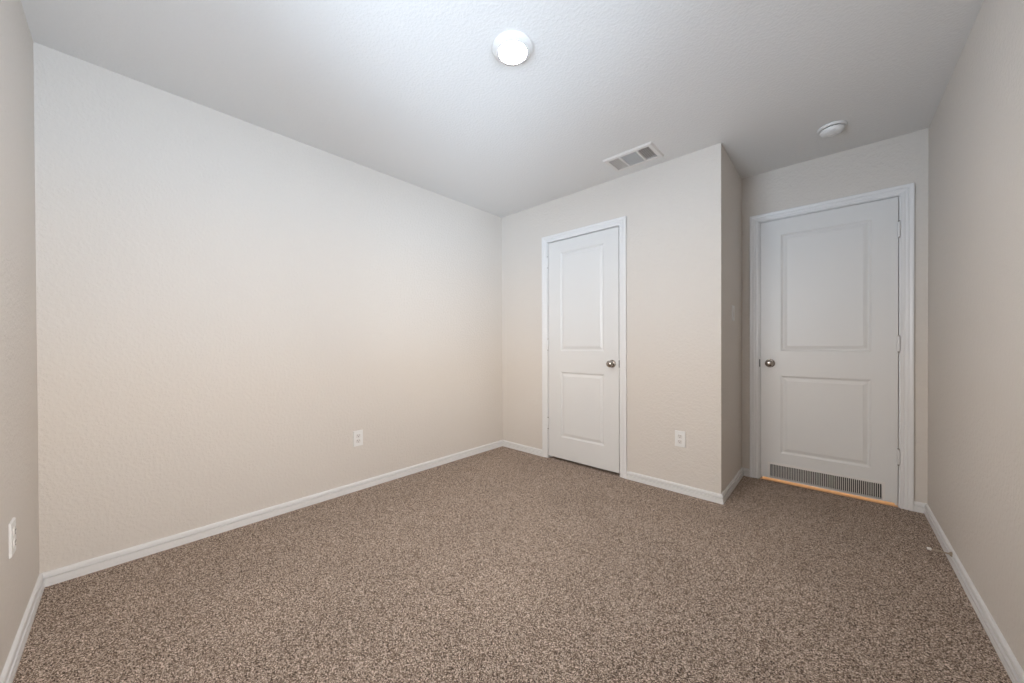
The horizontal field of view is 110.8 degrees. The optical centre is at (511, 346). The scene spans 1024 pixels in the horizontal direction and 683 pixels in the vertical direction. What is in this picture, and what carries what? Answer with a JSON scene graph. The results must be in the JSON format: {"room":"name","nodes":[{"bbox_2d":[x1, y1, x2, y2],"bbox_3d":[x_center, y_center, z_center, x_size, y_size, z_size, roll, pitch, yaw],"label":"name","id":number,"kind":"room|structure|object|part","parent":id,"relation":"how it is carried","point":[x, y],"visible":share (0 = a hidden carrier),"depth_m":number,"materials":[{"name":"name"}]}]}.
{"room":"empty bedroom","nodes":[
{"label":"empty bedroom","id":0,"kind":"room"},
{"bbox_2d":[0,0,38,675],"bbox_3d":[-1.040,-0.136,0.501,3.306,2.446,0.122,0,0,42],"label":"wall","id":1,"kind":"structure","parent":0,"point":[19,491],"depth_m":1.30,"materials":[{"name":"beige paint"}]},
{"bbox_2d":[8,517,16,558],"bbox_3d":[-1.712,0.654,1.213,0.073,0.117,0.010,0,0,42],"label":"wall outlet","id":2,"kind":"object","parent":1,"relation":"attached to","point":[12,529],"visible":1,"depth_m":1.20,"materials":[{"name":"white plastic"}]},
{"bbox_2d":[13,537,16,547],"bbox_3d":[-1.710,0.674,1.215,0.034,0.029,0.004,0,0,42],"label":"receptacle","id":3,"kind":"object","parent":2,"relation":"attached to","point":[14,538],"depth_m":1.21,"materials":[{"name":"grey plastic"}]},
{"bbox_2d":[13,526,16,536],"bbox_3d":[-1.710,0.635,1.215,0.034,0.029,0.004,0,0,42],"label":"receptacle","id":4,"kind":"object","parent":2,"relation":"attached to","point":[14,527],"depth_m":1.21,"materials":[{"name":"grey plastic"}]},
{"bbox_2d":[0,574,44,682],"bbox_3d":[-0.989,1.055,0.558,3.076,0.063,0.016,0,0,42],"label":"baseboard","id":5,"kind":"structure","parent":1,"relation":"attached to","point":[8,673],"depth_m":1.28,"materials":[{"name":"white wood"}]},
{"bbox_2d":[33,42,502,573],"bbox_3d":[-0.922,-0.151,2.991,0.115,2.446,3.710,0,0,42],"label":"wall","id":6,"kind":"structure","parent":0,"point":[223,300],"depth_m":2.06,"materials":[{"name":"beige paint"}]},
{"bbox_2d":[40,440,502,586],"bbox_3d":[-1.109,1.043,2.692,0.016,0.063,2.999,0,0,42],"label":"baseboard","id":7,"kind":"structure","parent":6,"relation":"attached to","point":[75,570],"depth_m":2.08,"materials":[{"name":"white wood"}]},
{"bbox_2d":[353,430,362,446],"bbox_3d":[-1.153,0.687,2.648,0.010,0.117,0.073,0,0,42],"label":"wall outlet","id":8,"kind":"object","parent":6,"relation":"attached to","point":[357,435],"visible":1,"depth_m":2.64,"materials":[{"name":"white plastic"}]},
{"bbox_2d":[21,0,983,217],"bbox_3d":[0.247,-1.433,1.903,3.306,0.120,3.947,0,0,42],"label":"ceiling","id":9,"kind":"structure","parent":0,"point":[415,92],"depth_m":1.77,"materials":[{"name":"white paint"}]},
{"bbox_2d":[492,30,532,65],"bbox_3d":[0.003,-1.358,1.621,0.187,0.024,0.187,0,0,42],"label":"recessed light","id":10,"kind":"object","parent":9,"relation":"in","point":[511,47],"visible":1,"depth_m":1.59,"materials":[{"name":"white glass"}]},
{"bbox_2d":[602,141,663,171],"bbox_3d":[0.882,-1.433,2.579,0.361,0.128,0.238,0,0,42],"label":"ceiling vent","id":11,"kind":"object","parent":9,"relation":"in","point":[638,155],"visible":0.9,"depth_m":2.56,"materials":[{"name":"white metal"}]},
{"bbox_2d":[817,120,847,137],"bbox_3d":[2.014,-1.357,2.224,0.143,0.048,0.143,0,0,42],"label":"smoke detector","id":12,"kind":"object","parent":9,"relation":"attached to","point":[832,129],"visible":1,"depth_m":2.19,"materials":[{"name":"white plastic"}]},
{"bbox_2d":[13,446,1011,682],"bbox_3d":[0.890,1.130,2.084,4.015,0.120,5.047,0,0,42],"label":"floor","id":13,"kind":"structure","parent":0,"point":[502,564],"depth_m":1.53,"materials":[{"name":"carpet"}]},
{"bbox_2d":[502,143,724,493],"bbox_3d":[0.695,-0.158,3.139,2.070,2.446,0.115,0,0,42],"label":"wall","id":14,"kind":"structure","parent":0,"point":[674,209],"depth_m":2.68,"materials":[{"name":"beige paint"}]},
{"bbox_2d":[503,440,541,455],"bbox_3d":[0.095,1.033,3.612,0.549,0.063,0.016,0,0,42],"label":"baseboard","id":15,"kind":"structure","parent":14,"relation":"attached to","point":[512,445],"depth_m":3.59,"materials":[{"name":"white wood"}]},
{"bbox_2d":[547,227,619,472],"bbox_3d":[0.601,0.028,3.128,0.729,2.026,0.104,0,0,42],"label":"door","id":16,"kind":"structure","parent":14,"relation":"in","point":[583,421],"depth_m":3.12,"materials":[{"name":"white paint"}]},
{"bbox_3d":[0.812,0.142,2.915,0.066,0.066,0.066,0,0,42],"label":"knob","id":17,"kind":"part","parent":16,"relation":"part of","materials":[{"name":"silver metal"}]},
{"bbox_2d":[542,216,626,478],"bbox_3d":[0.646,0.007,3.175,0.852,2.116,0.132,0,0,42],"label":"door frame","id":18,"kind":"structure","parent":14,"relation":"attached to","point":[621,222],"depth_m":2.92,"materials":[{"name":"white wood"}]},
{"bbox_2d":[626,471,722,504],"bbox_3d":[1.178,1.034,2.620,0.685,0.063,0.016,0,0,42],"label":"baseboard","id":19,"kind":"structure","parent":14,"relation":"attached to","point":[656,482],"depth_m":2.59,"materials":[{"name":"white wood"}]},
{"bbox_2d":[675,430,685,447],"bbox_3d":[1.226,0.673,2.577,0.073,0.117,0.010,0,0,42],"label":"wall outlet","id":20,"kind":"object","parent":14,"relation":"attached to","point":[680,436],"visible":1,"depth_m":2.57,"materials":[{"name":"white plastic"}]},
{"bbox_2d":[725,151,741,487],"bbox_3d":[1.656,-0.160,2.741,0.115,2.446,0.595,0,0,42],"label":"wall","id":21,"kind":"structure","parent":0,"point":[733,181],"depth_m":2.69,"materials":[{"name":"beige paint"}]},
{"bbox_2d":[722,467,743,504],"bbox_3d":[1.665,1.032,2.656,0.016,0.063,0.726,0,0,42],"label":"baseboard","id":22,"kind":"structure","parent":21,"relation":"attached to","point":[729,489],"depth_m":2.61,"materials":[{"name":"white wood"}]},
{"bbox_2d":[732,305,734,320],"bbox_3d":[1.670,-0.253,2.664,0.009,0.117,0.073,0,0,42],"label":"light switch","id":23,"kind":"object","parent":21,"relation":"attached to","point":[733,307],"visible":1,"depth_m":2.66,"materials":[{"name":"white plastic"}]},
{"bbox_2d":[742,128,928,503],"bbox_3d":[1.546,-0.163,3.324,3.306,2.446,0.115,0,0,42],"label":"wall","id":24,"kind":"structure","parent":0,"point":[903,159],"depth_m":2.42,"materials":[{"name":"beige paint"}]},
{"bbox_2d":[742,467,749,476],"bbox_3d":[1.920,1.030,2.903,0.058,0.063,0.016,0,0,42],"label":"baseboard","id":25,"kind":"structure","parent":24,"relation":"attached to","point":[746,471],"depth_m":2.90,"materials":[{"name":"white wood"}]},
{"bbox_2d":[759,197,900,503],"bbox_3d":[2.261,0.025,2.571,0.766,2.027,0.104,0,0,42],"label":"door","id":26,"kind":"structure","parent":24,"relation":"in","point":[830,339],"depth_m":2.55,"materials":[{"name":"white paint"}]},
{"bbox_3d":[2.020,0.131,2.772,0.066,0.066,0.066,0,0,42],"label":"knob","id":27,"kind":"part","parent":26,"relation":"part of","materials":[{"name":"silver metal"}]},
{"bbox_2d":[768,461,884,500],"bbox_3d":[2.275,0.975,2.596,0.643,0.126,0.016,0,0,42],"label":"vent grille","id":28,"kind":"object","parent":26,"relation":"attached to","point":[839,481],"depth_m":2.57,"materials":[{"name":"white metal"}]},
{"bbox_2d":[750,182,914,510],"bbox_3d":[2.304,0.003,2.620,0.889,2.117,0.132,0,0,42],"label":"door frame","id":29,"kind":"structure","parent":24,"relation":"attached to","point":[905,193],"depth_m":2.32,"materials":[{"name":"white wood"}]},
{"bbox_2d":[914,501,926,512],"bbox_3d":[2.619,1.031,2.264,0.059,0.063,0.016,0,0,42],"label":"baseboard","id":30,"kind":"structure","parent":24,"relation":"attached to","point":[919,507],"depth_m":2.27,"materials":[{"name":"white wood"}]},
{"bbox_2d":[928,0,1023,670],"bbox_3d":[1.431,-0.148,0.836,0.115,2.446,3.710,0,0,42],"label":"wall","id":31,"kind":"structure","parent":0,"point":[976,164],"depth_m":1.43,"materials":[{"name":"beige paint"}]},
{"bbox_2d":[927,547,952,556],"bbox_3d":[2.126,1.017,1.758,0.082,0.023,0.023,0,0,42],"label":"door stop","id":32,"kind":"object","parent":31,"relation":"attached to","point":[928,548],"visible":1,"depth_m":1.75,"materials":[{"name":"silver metal"}]},
{"bbox_2d":[924,504,1023,682],"bbox_3d":[1.387,1.044,0.887,0.016,0.063,3.710,0,0,42],"label":"baseboard","id":33,"kind":"structure","parent":31,"relation":"attached to","point":[1008,659],"depth_m":1.39,"materials":[{"name":"white wood"}]}
]}

